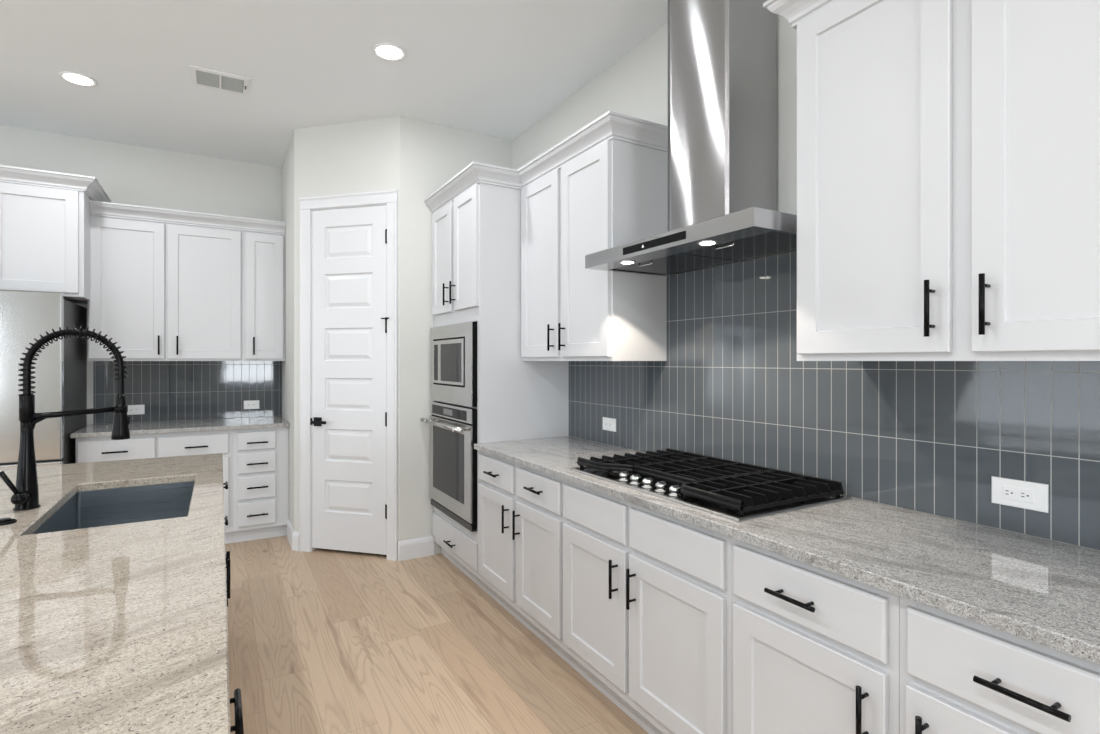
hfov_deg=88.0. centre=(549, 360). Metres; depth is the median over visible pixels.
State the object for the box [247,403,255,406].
receptacle
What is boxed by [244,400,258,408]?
wall outlet
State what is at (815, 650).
base cabinet
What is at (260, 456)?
base cabinet
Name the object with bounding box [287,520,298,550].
baseboard
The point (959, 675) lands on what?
base cabinet
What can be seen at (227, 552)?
handle
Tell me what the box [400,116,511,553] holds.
wall
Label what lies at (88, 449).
base cabinet
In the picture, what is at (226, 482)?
base cabinet
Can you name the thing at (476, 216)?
tall cabinet
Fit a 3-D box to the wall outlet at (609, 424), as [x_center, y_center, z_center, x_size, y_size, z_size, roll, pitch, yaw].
[0.342,0.367,3.303,0.008,0.074,0.126,0,0,-30]
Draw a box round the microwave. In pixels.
[430,321,476,406]
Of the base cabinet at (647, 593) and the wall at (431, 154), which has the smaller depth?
the base cabinet at (647, 593)
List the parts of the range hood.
control panel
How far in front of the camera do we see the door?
4.10 m
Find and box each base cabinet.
[76,430,231,543]
[223,481,227,606]
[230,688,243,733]
[232,427,288,542]
[478,451,574,668]
[563,480,731,733]
[732,538,899,733]
[900,596,1099,733]
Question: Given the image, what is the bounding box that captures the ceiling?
[0,0,667,167]
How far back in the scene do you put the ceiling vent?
3.48 m
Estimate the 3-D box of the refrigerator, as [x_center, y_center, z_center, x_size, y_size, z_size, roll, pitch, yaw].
[-3.708,0.477,3.746,0.915,1.836,0.880,0,0,-30]
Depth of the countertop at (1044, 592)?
1.44 m
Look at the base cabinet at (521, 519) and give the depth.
2.86 m
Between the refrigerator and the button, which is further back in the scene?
the refrigerator
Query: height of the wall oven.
0.732 m
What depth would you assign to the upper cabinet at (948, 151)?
1.45 m
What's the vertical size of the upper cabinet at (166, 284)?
1.150 m
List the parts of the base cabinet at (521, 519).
handle, door, drawer, handle, handle, handle, door, drawer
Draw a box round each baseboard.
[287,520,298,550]
[398,536,433,560]
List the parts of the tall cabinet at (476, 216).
door, handle, handle, handle, drawer, frame, door, crown molding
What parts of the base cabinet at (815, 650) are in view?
handle, drawer, door, handle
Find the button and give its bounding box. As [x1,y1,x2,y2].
[0,517,16,525]
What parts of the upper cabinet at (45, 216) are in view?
door, frame, crown molding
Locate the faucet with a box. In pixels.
[0,325,129,510]
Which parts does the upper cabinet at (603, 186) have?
door, handle, handle, frame, door, crown molding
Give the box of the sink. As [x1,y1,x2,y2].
[32,481,194,533]
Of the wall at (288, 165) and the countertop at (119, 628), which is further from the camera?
the wall at (288, 165)
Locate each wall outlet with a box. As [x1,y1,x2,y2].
[127,405,144,414]
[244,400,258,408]
[603,417,615,431]
[992,476,1048,512]
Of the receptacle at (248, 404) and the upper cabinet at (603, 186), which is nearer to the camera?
the upper cabinet at (603, 186)
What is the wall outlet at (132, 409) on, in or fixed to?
attached to the wall at (128, 174)
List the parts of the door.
handle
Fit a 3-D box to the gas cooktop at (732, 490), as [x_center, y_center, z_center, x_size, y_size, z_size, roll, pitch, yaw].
[0.577,0.483,2.280,0.571,0.108,0.960,0,0,-30]
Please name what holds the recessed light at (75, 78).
in the ceiling
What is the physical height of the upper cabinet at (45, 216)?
0.818 m
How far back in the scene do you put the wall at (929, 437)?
2.23 m
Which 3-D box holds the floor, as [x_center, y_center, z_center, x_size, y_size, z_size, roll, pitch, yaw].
[-1.875,1.445,-0.288,7.665,0.100,9.980,0,0,-30]
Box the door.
[299,190,397,560]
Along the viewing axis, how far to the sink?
2.33 m
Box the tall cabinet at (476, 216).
[424,161,569,593]
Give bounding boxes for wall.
[0,125,281,425]
[282,131,293,529]
[294,116,399,540]
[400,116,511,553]
[512,15,1099,550]
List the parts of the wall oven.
handle, control panel, door, control frame, vent trim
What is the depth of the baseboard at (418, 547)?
4.03 m
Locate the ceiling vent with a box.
[189,65,249,95]
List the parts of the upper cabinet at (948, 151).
crown molding, door, handle, handle, door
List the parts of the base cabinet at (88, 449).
handle, drawer, drawer, handle, door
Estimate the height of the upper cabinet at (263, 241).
1.150 m
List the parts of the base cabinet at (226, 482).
handle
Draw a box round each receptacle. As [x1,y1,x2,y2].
[129,407,139,411]
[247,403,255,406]
[605,421,611,427]
[1003,485,1033,502]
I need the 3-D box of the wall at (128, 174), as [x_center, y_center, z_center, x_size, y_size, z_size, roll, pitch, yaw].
[-4.348,-0.160,3.982,7.465,3.110,0.110,0,0,-30]
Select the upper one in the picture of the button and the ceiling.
the ceiling
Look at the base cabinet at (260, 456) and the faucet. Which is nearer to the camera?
the faucet
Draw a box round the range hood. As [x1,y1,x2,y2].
[585,0,796,276]
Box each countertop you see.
[0,453,230,733]
[70,416,288,437]
[474,436,1099,664]
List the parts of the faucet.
lever, holder arm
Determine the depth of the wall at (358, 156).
4.12 m
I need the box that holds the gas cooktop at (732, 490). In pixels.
[570,448,851,521]
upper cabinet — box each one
[0,165,110,303]
[88,200,241,360]
[242,217,285,360]
[518,110,667,360]
[763,0,1099,360]
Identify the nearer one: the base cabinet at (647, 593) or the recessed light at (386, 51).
the base cabinet at (647, 593)
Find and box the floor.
[225,535,648,733]
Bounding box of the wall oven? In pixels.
[420,401,476,531]
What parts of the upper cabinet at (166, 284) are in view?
door, handle, crown molding, handle, door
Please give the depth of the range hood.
2.26 m
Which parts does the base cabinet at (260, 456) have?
drawer, drawer, drawer, drawer, handle, handle, handle, handle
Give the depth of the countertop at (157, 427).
4.30 m
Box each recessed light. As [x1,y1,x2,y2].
[58,71,97,86]
[372,42,405,61]
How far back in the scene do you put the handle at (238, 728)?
0.99 m
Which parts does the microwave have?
door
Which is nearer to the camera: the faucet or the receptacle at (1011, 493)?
the receptacle at (1011, 493)
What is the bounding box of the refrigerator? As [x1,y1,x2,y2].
[0,289,86,468]
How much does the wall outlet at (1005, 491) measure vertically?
0.077 m
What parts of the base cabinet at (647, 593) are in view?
drawer, door, handle, handle, door, drawer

